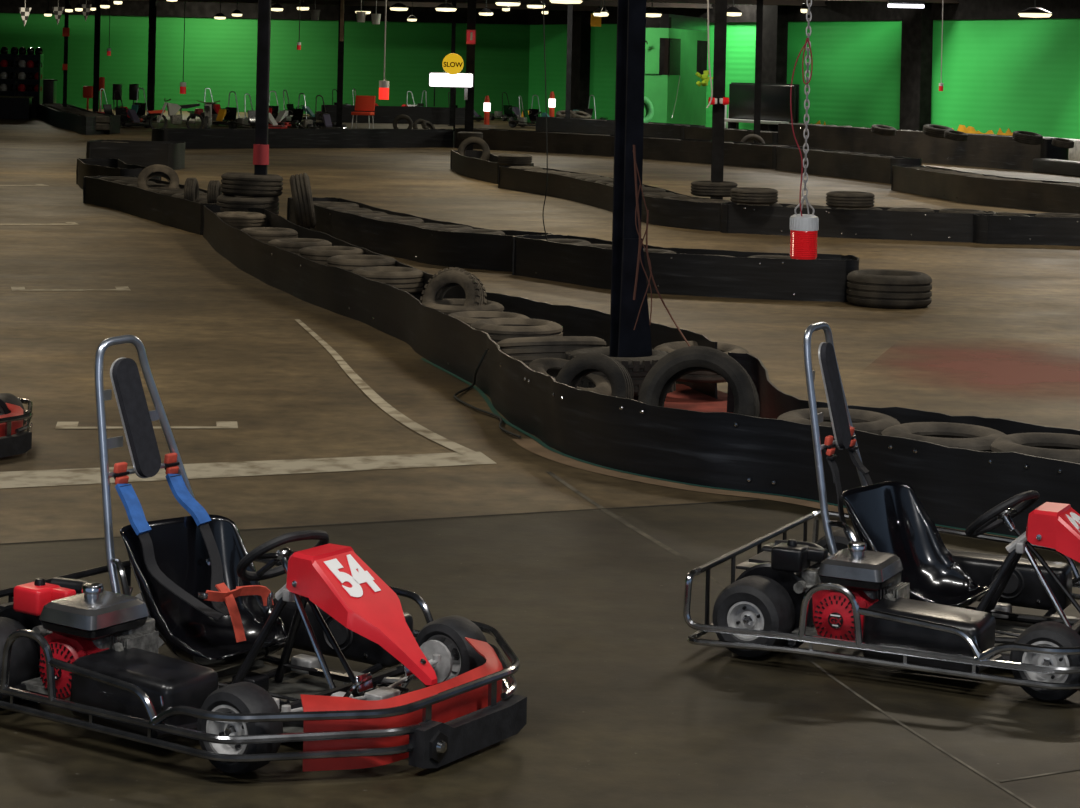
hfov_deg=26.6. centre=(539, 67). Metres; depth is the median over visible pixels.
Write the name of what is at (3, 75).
helmet
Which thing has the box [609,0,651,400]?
steel column
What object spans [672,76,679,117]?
cable
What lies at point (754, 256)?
tyre
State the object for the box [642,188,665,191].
tyre
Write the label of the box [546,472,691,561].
joint
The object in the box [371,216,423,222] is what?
tyre
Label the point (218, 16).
ceiling lamp
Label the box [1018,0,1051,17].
ceiling lamp
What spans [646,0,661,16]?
ceiling lamp
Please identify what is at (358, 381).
painted line
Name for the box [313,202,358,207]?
tyre
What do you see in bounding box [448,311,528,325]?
tyre
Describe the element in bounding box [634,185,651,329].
loose cable
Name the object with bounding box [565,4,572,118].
steel column
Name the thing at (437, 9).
diffuser
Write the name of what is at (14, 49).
helmet
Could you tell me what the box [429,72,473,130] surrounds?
lit sign
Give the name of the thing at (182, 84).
warning lamp
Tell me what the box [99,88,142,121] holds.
parked kart
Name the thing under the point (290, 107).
parked kart
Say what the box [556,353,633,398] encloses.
tyre
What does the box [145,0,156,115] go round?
steel column
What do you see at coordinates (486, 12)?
ceiling lamp
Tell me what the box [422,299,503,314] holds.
tyre
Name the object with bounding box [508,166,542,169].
tyre
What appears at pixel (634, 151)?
loose cable
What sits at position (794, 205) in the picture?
tyre
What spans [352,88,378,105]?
parked kart
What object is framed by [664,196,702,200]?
tyre
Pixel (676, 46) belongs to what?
booth
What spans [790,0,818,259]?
warning lamp
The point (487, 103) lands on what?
post
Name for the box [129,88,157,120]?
parked kart
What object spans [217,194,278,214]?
tyre
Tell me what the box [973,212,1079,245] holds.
barrier
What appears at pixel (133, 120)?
parked kart
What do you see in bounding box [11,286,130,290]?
grid mark
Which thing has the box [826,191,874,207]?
tyre
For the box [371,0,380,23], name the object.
bucket
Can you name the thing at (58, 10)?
flag
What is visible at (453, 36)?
steel column
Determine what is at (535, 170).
tyre
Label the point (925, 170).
tyre
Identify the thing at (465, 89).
notice
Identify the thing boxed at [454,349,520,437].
loose cable
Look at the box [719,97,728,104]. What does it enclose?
lamp
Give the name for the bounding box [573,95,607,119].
parked kart
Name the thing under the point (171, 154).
barrier
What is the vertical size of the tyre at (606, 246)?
0.198 m
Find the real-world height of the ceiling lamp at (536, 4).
1.887 m
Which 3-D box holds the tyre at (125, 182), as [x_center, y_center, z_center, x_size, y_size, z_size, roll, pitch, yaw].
[-5.746,1.696,32.274,0.632,0.204,0.630,1,0,-14]
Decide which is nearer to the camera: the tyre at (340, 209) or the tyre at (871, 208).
the tyre at (340, 209)
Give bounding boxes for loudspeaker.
[112,84,121,106]
[129,84,138,103]
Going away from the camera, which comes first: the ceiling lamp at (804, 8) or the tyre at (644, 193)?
the tyre at (644, 193)
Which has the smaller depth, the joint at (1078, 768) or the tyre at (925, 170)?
the joint at (1078, 768)
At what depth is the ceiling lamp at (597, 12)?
59.89 m
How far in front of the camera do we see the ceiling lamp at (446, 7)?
61.79 m
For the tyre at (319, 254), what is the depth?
21.13 m
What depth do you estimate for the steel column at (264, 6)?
27.33 m
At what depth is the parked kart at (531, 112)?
83.19 m
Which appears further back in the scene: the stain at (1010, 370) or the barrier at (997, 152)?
the barrier at (997, 152)
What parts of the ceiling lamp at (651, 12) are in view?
lamp shade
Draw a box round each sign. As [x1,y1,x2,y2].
[62,28,69,35]
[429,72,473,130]
[442,53,463,74]
[466,30,475,43]
[591,13,600,26]
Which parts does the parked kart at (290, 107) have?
seat, number plate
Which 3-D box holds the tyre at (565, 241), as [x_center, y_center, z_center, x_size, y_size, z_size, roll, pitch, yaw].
[0.218,1.836,23.004,0.606,0.197,0.604,1,0,-41]
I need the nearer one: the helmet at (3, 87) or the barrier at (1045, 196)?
the barrier at (1045, 196)
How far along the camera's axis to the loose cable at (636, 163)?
13.70 m
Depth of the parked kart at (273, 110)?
77.69 m
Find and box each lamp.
[44,0,51,15]
[65,0,72,11]
[75,0,82,10]
[90,0,95,10]
[100,0,109,7]
[107,0,110,55]
[113,0,121,4]
[180,6,185,93]
[214,0,225,18]
[232,0,242,16]
[271,0,282,10]
[297,0,308,9]
[297,5,300,49]
[355,0,370,13]
[379,0,388,99]
[390,0,408,10]
[407,2,416,20]
[435,0,456,11]
[479,0,493,15]
[495,0,520,5]
[502,6,509,10]
[527,0,544,8]
[542,0,547,13]
[550,0,582,3]
[593,0,608,16]
[601,0,607,15]
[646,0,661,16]
[708,97,716,104]
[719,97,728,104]
[727,0,741,15]
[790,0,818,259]
[801,0,807,12]
[887,0,924,7]
[939,0,942,90]
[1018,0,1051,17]
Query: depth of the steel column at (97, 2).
78.92 m
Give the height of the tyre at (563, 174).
0.199 m
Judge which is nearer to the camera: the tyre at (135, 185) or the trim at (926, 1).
the tyre at (135, 185)
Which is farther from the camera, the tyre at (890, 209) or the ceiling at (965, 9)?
the ceiling at (965, 9)
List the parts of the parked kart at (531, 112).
seat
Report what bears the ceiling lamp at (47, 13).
hanging from the ceiling
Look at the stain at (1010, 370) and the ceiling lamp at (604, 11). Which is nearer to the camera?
the stain at (1010, 370)
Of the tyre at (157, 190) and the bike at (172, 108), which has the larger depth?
the bike at (172, 108)
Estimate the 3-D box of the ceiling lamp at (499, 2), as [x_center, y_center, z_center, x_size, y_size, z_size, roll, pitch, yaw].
[-0.822,-2.573,60.000,0.684,1.892,0.677,1,0,0]
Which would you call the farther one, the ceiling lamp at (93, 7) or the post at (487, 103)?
the post at (487, 103)
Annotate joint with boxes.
[0,499,759,544]
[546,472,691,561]
[704,571,1035,807]
[1000,768,1079,781]
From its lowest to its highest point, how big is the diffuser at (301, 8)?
0.090 m
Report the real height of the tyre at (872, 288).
0.300 m
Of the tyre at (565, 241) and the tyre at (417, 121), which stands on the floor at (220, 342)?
the tyre at (417, 121)
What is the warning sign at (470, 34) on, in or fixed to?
attached to the steel column at (471, 5)
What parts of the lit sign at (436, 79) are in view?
panel, frame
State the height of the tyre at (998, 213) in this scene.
0.202 m
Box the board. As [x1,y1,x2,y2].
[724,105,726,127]
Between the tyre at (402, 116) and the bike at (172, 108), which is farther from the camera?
the tyre at (402, 116)
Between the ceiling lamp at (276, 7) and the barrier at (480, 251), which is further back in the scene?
the ceiling lamp at (276, 7)
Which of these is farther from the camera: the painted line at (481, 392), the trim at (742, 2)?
the trim at (742, 2)
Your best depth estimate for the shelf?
78.24 m
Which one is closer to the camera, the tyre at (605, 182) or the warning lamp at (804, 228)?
the warning lamp at (804, 228)
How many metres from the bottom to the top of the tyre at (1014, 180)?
0.187 m
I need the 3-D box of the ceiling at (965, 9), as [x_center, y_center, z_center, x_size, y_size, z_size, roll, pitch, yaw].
[11.806,-2.368,72.178,24.592,1.730,43.944,1,0,0]
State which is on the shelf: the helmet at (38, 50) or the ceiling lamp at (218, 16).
the helmet at (38, 50)
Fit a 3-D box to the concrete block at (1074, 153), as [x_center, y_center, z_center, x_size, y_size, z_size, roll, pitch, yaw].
[13.518,2.107,57.839,0.400,0.600,3.868,1,0,-12]
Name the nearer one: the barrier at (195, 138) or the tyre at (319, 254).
the tyre at (319, 254)
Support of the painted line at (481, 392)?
on the floor at (220, 342)
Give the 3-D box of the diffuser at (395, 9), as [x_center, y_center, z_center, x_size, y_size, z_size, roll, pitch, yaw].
[-4.082,-1.697,66.000,0.539,0.090,0.534,1,0,0]
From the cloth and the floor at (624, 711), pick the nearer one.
the floor at (624, 711)
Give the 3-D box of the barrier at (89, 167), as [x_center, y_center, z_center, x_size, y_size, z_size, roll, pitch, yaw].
[-6.852,1.733,36.434,0.908,0.425,3.515,1,0,-23]
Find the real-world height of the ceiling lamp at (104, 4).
2.061 m
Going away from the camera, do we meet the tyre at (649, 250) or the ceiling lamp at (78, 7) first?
the tyre at (649, 250)
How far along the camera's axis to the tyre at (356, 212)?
27.15 m
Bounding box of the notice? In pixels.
[464,88,467,99]
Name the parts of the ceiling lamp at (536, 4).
lamp shade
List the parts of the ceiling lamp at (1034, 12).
lamp shade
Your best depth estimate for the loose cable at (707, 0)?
29.99 m
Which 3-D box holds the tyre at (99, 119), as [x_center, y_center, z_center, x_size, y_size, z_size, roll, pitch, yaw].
[-12.138,1.412,62.600,0.616,0.199,0.614,1,0,23]
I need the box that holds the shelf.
[0,53,43,117]
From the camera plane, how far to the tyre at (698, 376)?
14.65 m
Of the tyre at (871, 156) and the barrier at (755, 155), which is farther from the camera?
the barrier at (755, 155)
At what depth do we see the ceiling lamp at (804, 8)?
51.94 m
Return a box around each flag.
[19,0,30,25]
[52,0,63,24]
[81,0,91,20]
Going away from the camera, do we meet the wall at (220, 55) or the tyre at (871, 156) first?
the tyre at (871, 156)
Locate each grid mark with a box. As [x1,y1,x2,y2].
[0,184,48,185]
[0,222,79,224]
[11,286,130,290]
[55,421,237,428]
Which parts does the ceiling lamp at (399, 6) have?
lamp shade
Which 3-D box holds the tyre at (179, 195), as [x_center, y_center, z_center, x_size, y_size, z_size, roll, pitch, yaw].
[-4.428,1.714,29.250,0.610,0.190,0.611,1,0,32]
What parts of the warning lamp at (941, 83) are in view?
cord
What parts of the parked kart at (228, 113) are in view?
number plate, seat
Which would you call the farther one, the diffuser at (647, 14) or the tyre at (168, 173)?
the diffuser at (647, 14)
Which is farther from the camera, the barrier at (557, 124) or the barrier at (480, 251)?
the barrier at (557, 124)
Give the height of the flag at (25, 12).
2.719 m
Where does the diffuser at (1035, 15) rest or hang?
attached to the ceiling lamp at (1034, 12)
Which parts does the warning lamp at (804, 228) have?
chain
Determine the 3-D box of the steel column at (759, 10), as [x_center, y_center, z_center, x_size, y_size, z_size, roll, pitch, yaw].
[5.761,-0.570,60.000,0.284,5.600,0.284,1,0,0]
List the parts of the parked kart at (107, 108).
seat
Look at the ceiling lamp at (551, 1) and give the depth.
57.69 m
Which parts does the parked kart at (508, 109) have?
seat, number plate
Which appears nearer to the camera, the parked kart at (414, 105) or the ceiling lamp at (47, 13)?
the ceiling lamp at (47, 13)
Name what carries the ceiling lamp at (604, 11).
hanging from the ceiling
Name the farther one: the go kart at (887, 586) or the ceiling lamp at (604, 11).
the ceiling lamp at (604, 11)
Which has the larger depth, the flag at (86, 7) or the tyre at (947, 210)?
the flag at (86, 7)
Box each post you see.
[484,96,490,124]
[549,92,555,116]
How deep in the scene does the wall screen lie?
77.90 m
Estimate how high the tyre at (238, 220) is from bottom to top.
0.195 m
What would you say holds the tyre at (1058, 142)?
on the floor at (220, 342)
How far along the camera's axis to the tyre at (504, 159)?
39.85 m
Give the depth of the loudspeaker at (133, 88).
81.86 m
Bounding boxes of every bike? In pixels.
[147,98,203,128]
[197,100,219,127]
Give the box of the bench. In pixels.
[725,118,788,131]
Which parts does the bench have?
leg, leg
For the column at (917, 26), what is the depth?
71.10 m
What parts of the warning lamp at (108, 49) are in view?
cord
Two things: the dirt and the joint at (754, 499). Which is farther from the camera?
the dirt
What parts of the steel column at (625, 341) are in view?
plate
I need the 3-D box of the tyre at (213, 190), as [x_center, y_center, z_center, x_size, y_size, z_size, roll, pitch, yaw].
[-3.996,1.607,28.001,0.158,0.459,0.459,1,0,-3]
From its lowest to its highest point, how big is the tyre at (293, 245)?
0.195 m
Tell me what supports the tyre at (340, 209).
on the barrier at (480, 251)
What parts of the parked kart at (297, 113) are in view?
number plate, seat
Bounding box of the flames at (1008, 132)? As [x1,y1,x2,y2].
[983,128,1012,135]
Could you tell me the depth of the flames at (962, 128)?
69.47 m
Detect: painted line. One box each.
[0,451,495,487]
[295,319,486,457]
[420,358,1017,537]
[512,439,1015,538]
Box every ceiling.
[0,0,528,24]
[528,0,1079,24]
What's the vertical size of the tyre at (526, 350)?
0.303 m
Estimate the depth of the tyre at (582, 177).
36.23 m
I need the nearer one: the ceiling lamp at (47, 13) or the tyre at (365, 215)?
the tyre at (365, 215)
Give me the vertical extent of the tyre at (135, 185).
0.192 m
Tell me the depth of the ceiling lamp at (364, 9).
71.85 m
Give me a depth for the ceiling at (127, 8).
93.90 m
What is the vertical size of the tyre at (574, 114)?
0.379 m
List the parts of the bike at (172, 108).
seat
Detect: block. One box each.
[1033,158,1079,176]
[1043,137,1079,160]
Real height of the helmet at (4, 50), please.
0.250 m
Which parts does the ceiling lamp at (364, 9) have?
lamp shade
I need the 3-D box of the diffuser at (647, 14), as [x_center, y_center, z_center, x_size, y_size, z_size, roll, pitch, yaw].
[2.849,-1.336,58.000,0.499,0.090,0.494,1,0,0]
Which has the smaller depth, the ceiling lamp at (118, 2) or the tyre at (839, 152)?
the tyre at (839, 152)
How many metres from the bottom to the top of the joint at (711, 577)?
0.001 m
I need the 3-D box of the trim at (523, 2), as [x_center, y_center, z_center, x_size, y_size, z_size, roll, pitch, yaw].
[0.057,-2.524,82.000,66.000,0.510,0.300,1,0,0]
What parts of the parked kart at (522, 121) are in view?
frame, seat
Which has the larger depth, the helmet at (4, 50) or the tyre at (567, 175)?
the helmet at (4, 50)
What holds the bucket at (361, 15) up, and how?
hanging from the ceiling
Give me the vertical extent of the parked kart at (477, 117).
1.118 m
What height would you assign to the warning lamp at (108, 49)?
3.418 m
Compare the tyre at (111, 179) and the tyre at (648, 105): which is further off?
the tyre at (648, 105)
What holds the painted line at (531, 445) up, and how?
on the floor at (220, 342)
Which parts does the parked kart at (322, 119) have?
seat, frame, number plate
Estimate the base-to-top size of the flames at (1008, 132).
0.350 m
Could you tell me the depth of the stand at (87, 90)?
79.92 m
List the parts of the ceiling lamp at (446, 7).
lamp shade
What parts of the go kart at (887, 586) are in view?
air box knob, backing plate, fuel tank, tank, seat, number plate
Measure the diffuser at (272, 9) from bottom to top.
0.090 m
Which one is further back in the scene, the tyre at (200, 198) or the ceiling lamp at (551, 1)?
the ceiling lamp at (551, 1)
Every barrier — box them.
[36,103,120,134]
[76,158,160,188]
[83,176,217,234]
[86,140,185,169]
[151,128,453,148]
[203,205,1079,536]
[287,197,552,271]
[321,105,464,124]
[450,150,533,183]
[454,128,802,168]
[498,166,754,231]
[512,234,858,301]
[536,117,704,137]
[684,126,777,143]
[720,202,996,242]
[775,147,921,183]
[778,123,1068,170]
[891,165,1079,213]
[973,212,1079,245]
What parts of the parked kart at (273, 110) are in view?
seat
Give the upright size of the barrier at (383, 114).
0.605 m
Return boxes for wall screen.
[729,82,798,128]
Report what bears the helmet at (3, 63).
on the shelf
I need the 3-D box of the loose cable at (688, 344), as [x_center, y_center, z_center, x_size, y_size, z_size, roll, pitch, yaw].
[0.814,1.259,13.592,0.133,0.804,0.410,1,0,-42]
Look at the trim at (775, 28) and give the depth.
77.90 m
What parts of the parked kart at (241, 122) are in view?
seat, frame, number plate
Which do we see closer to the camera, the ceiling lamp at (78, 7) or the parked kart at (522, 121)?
the ceiling lamp at (78, 7)
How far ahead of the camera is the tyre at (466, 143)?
45.23 m
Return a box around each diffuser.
[271,8,282,10]
[297,7,308,9]
[390,8,407,10]
[436,8,456,11]
[479,13,492,15]
[495,2,519,5]
[527,5,544,8]
[593,13,608,16]
[646,13,661,16]
[727,12,741,15]
[1018,13,1051,17]
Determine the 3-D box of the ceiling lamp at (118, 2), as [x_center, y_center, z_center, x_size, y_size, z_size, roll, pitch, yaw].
[-11.454,-2.743,62.000,0.245,2.036,0.242,1,0,0]
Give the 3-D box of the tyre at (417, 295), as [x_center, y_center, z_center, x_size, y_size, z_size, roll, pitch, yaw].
[-1.276,1.980,19.186,0.595,0.183,0.595,1,0,0]
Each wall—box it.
[0,13,529,116]
[528,18,1079,138]
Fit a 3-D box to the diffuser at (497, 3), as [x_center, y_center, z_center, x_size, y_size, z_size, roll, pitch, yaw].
[-0.843,-1.672,60.000,0.670,0.090,0.664,1,0,0]
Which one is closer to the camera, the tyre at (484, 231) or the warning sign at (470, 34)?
the tyre at (484, 231)
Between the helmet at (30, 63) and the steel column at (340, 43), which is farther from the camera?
the helmet at (30, 63)
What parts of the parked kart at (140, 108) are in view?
number plate, seat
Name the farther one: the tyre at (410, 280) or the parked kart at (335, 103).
the parked kart at (335, 103)
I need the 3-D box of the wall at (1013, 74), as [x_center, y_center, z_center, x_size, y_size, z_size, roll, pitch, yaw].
[11.786,0.433,72.203,24.486,3.870,43.885,1,0,0]
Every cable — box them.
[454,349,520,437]
[542,0,547,239]
[633,145,640,299]
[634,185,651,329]
[636,163,651,324]
[646,210,689,345]
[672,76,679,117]
[706,0,712,107]
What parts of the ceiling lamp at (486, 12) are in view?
lamp shade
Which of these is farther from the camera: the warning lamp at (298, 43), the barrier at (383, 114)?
the barrier at (383, 114)
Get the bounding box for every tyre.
[77,112,97,115]
[87,116,108,122]
[96,123,108,129]
[98,177,137,181]
[113,180,154,184]
[128,183,165,186]
[137,164,178,189]
[148,184,179,188]
[148,188,183,192]
[159,190,203,195]
[172,193,206,198]
[184,178,198,201]
[195,197,206,202]
[207,180,221,203]
[216,212,265,229]
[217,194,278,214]
[220,172,282,196]
[241,227,297,243]
[268,238,331,253]
[290,173,315,228]
[298,246,364,264]
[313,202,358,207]
[326,255,395,271]
[327,207,371,211]
[341,210,387,214]
[351,266,423,293]
[359,214,397,217]
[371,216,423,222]
[393,114,412,128]
[400,223,443,226]
[411,293,422,302]
[413,119,428,128]
[420,225,472,231]
[420,267,486,305]
[421,120,434,128]
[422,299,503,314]
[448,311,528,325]
[451,229,504,234]
[457,132,482,139]
[458,137,489,160]
[471,318,562,342]
[497,336,605,365]
[498,154,531,165]
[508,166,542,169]
[527,169,553,171]
[528,358,611,395]
[537,171,569,173]
[541,239,590,244]
[553,173,575,175]
[556,110,570,117]
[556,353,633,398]
[564,174,599,177]
[565,347,675,395]
[570,110,590,118]
[575,176,608,179]
[578,244,611,248]
[585,178,612,181]
[595,180,612,184]
[638,346,759,416]
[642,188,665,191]
[643,192,673,194]
[643,248,675,252]
[644,96,653,122]
[644,194,684,197]
[654,341,748,382]
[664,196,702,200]
[688,199,731,202]
[691,181,737,196]
[730,187,777,203]
[737,203,782,206]
[740,134,764,142]
[749,255,791,258]
[777,408,899,434]
[786,204,830,208]
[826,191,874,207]
[836,207,881,209]
[839,152,862,153]
[846,269,931,308]
[854,154,879,155]
[871,124,895,135]
[871,156,893,157]
[881,422,1005,451]
[887,208,933,211]
[907,167,931,168]
[923,124,952,138]
[925,170,955,171]
[939,208,985,213]
[944,130,967,140]
[951,173,983,175]
[969,176,997,177]
[986,212,1030,216]
[988,178,1014,179]
[990,432,1079,463]
[1012,131,1042,144]
[1014,180,1042,182]
[1035,213,1079,217]
[1052,138,1073,147]
[1058,183,1079,186]
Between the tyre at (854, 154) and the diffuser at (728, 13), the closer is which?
the tyre at (854, 154)
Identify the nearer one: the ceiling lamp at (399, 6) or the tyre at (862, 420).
the tyre at (862, 420)
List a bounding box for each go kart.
[0,335,526,774]
[0,393,32,457]
[683,322,1079,701]
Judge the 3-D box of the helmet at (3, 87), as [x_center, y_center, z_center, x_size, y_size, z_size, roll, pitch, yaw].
[-18.341,0.658,77.946,0.270,0.250,0.272,1,0,0]
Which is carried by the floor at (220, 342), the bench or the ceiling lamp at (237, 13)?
the bench
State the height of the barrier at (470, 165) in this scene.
0.385 m
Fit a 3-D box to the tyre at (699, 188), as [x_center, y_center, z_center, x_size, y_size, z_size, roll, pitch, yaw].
[2.401,1.665,31.437,0.647,0.199,0.647,1,0,0]
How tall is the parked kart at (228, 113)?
1.118 m
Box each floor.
[0,109,1079,543]
[0,498,1079,807]
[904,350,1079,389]
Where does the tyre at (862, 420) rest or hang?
on the tyre
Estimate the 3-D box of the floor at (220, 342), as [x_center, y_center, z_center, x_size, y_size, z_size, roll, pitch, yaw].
[-0.048,2.099,47.290,68.000,0.001,101.420,1,0,0]
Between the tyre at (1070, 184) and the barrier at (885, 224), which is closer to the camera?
the barrier at (885, 224)
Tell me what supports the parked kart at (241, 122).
on the floor at (220, 342)
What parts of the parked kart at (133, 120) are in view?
seat, number plate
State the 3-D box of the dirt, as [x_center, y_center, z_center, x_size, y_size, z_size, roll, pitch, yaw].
[1.016,2.118,13.644,1.462,0.001,3.279,1,0,0]
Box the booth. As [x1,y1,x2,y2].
[644,14,707,126]
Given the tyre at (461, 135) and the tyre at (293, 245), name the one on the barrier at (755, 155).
the tyre at (461, 135)
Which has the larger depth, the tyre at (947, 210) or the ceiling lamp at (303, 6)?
the ceiling lamp at (303, 6)
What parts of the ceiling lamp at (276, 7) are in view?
lamp shade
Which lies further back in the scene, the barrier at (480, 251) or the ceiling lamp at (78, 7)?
the ceiling lamp at (78, 7)
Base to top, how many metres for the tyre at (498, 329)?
0.195 m
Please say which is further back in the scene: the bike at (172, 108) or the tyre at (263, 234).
the bike at (172, 108)
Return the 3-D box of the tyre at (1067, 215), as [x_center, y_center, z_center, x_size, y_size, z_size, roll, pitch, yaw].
[6.649,1.963,29.219,0.609,0.196,0.608,1,0,41]
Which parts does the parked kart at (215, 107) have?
seat, number plate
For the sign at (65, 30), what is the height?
0.280 m
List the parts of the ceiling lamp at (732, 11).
lamp shade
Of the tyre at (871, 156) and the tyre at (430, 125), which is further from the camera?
the tyre at (430, 125)
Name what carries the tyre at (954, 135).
on the floor at (220, 342)
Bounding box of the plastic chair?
[351,95,375,128]
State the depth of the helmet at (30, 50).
77.84 m
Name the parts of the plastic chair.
seat, backrest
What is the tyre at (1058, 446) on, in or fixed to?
on the tyre
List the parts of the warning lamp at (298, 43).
cord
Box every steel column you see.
[63,0,68,106]
[93,0,100,111]
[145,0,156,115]
[254,0,270,197]
[336,0,344,126]
[448,0,455,125]
[465,0,475,150]
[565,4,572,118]
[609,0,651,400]
[710,0,726,198]
[753,0,762,142]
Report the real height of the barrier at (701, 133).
0.505 m
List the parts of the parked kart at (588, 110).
seat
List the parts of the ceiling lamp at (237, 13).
lamp shade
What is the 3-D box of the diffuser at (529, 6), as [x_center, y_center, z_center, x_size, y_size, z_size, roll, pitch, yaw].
[-0.109,-1.661,62.000,0.506,0.090,0.501,1,0,0]
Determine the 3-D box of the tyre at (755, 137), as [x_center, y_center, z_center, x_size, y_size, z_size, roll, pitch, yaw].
[5.077,1.899,54.501,0.637,0.642,0.284,1,0,2]
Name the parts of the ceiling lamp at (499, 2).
lamp shade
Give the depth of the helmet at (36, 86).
77.84 m
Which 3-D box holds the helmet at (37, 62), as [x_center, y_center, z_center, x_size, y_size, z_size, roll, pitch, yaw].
[-17.143,-0.135,77.946,0.270,0.250,0.272,1,0,0]
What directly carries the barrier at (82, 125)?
on the floor at (220, 342)
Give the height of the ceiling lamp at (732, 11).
2.124 m
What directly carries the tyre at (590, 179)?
on the tyre
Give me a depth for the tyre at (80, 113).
65.59 m
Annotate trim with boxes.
[127,0,598,10]
[345,0,712,8]
[570,11,590,111]
[583,0,825,5]
[760,5,787,131]
[821,0,958,3]
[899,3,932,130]
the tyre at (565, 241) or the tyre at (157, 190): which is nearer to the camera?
the tyre at (565, 241)
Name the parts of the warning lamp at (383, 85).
cord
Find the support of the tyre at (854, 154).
on the tyre
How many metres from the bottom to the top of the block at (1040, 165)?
0.320 m
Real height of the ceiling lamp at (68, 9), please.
2.118 m
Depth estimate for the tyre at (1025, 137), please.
48.09 m
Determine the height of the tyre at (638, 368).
0.232 m
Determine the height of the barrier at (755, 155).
0.505 m
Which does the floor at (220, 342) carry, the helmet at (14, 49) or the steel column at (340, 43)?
the steel column at (340, 43)
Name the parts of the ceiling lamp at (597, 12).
lamp shade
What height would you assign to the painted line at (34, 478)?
0.001 m
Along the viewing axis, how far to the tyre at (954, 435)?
11.15 m
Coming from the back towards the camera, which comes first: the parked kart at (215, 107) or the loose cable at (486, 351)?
the parked kart at (215, 107)
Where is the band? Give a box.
[253,144,268,164]
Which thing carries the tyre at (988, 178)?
on the tyre
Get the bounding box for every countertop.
[0,96,33,119]
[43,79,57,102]
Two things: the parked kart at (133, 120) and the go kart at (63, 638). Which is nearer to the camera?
the go kart at (63, 638)
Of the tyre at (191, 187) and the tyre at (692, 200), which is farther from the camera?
the tyre at (692, 200)
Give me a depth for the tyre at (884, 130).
52.29 m
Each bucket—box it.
[310,0,319,19]
[356,0,365,21]
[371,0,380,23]
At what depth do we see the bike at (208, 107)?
64.42 m
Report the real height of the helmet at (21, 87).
0.250 m
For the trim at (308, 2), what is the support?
attached to the ceiling at (965, 9)
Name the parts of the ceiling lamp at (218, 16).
lamp shade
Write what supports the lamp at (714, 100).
attached to the steel column at (720, 20)
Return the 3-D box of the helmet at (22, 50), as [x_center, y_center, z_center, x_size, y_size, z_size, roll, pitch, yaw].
[-17.693,-0.593,77.946,0.270,0.250,0.272,1,0,0]
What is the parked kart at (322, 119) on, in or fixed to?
on the floor at (220, 342)
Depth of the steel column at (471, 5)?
56.40 m
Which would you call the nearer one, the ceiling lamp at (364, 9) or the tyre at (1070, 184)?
the tyre at (1070, 184)
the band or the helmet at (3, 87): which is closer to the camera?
the band
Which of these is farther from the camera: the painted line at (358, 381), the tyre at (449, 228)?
the tyre at (449, 228)
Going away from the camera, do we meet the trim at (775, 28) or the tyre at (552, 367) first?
the tyre at (552, 367)
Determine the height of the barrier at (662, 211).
0.376 m
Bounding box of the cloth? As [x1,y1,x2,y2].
[695,70,712,86]
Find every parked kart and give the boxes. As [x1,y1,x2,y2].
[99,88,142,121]
[113,90,149,127]
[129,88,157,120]
[187,88,220,118]
[203,91,249,126]
[225,93,286,127]
[268,93,316,127]
[269,91,291,121]
[283,90,314,119]
[296,95,347,128]
[316,89,350,111]
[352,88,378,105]
[402,90,426,106]
[407,91,420,106]
[448,92,483,120]
[489,92,519,120]
[507,96,549,127]
[508,95,540,124]
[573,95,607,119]
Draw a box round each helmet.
[0,47,7,53]
[0,60,7,66]
[0,72,7,78]
[0,84,6,90]
[11,47,17,53]
[18,60,25,66]
[18,72,25,78]
[18,84,25,90]
[19,47,25,53]
[26,60,33,67]
[27,47,34,54]
[34,84,41,91]
[35,47,42,54]
[35,60,41,67]
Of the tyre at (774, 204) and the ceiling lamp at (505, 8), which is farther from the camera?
the ceiling lamp at (505, 8)
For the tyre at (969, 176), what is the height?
0.200 m
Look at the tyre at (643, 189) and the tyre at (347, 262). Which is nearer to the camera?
the tyre at (347, 262)
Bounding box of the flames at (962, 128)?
[952,125,982,133]
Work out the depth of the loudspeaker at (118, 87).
81.86 m
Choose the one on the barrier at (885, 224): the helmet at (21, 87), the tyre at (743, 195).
the tyre at (743, 195)
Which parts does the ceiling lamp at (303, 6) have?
lamp shade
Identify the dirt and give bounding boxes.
[664,384,732,412]
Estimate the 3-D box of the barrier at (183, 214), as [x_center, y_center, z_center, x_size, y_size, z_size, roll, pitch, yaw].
[-4.934,1.796,30.384,0.920,0.385,6.414,1,0,-24]
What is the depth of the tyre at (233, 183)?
27.09 m
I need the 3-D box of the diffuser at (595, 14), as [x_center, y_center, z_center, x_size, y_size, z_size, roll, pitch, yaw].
[1.605,-1.396,60.000,0.413,0.090,0.408,1,0,0]
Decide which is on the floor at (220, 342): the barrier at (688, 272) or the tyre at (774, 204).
the barrier at (688, 272)
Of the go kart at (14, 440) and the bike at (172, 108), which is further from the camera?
the bike at (172, 108)
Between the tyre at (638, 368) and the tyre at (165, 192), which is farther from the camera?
the tyre at (165, 192)
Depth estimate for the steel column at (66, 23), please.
73.95 m
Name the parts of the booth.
window panel, post, window panel, post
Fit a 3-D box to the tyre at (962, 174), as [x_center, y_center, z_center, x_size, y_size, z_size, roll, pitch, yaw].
[7.317,1.904,39.130,0.597,0.191,0.598,1,0,40]
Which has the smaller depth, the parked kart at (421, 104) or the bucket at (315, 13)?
the bucket at (315, 13)
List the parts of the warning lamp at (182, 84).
cord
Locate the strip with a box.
[340,0,343,40]
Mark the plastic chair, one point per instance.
(362, 103)
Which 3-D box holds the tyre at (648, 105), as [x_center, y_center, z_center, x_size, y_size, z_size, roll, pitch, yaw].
[3.057,1.307,70.377,0.930,0.944,0.402,1,0,-25]
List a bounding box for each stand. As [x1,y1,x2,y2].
[83,86,92,109]
[99,77,104,111]
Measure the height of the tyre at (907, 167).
0.194 m
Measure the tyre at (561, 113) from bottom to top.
0.345 m

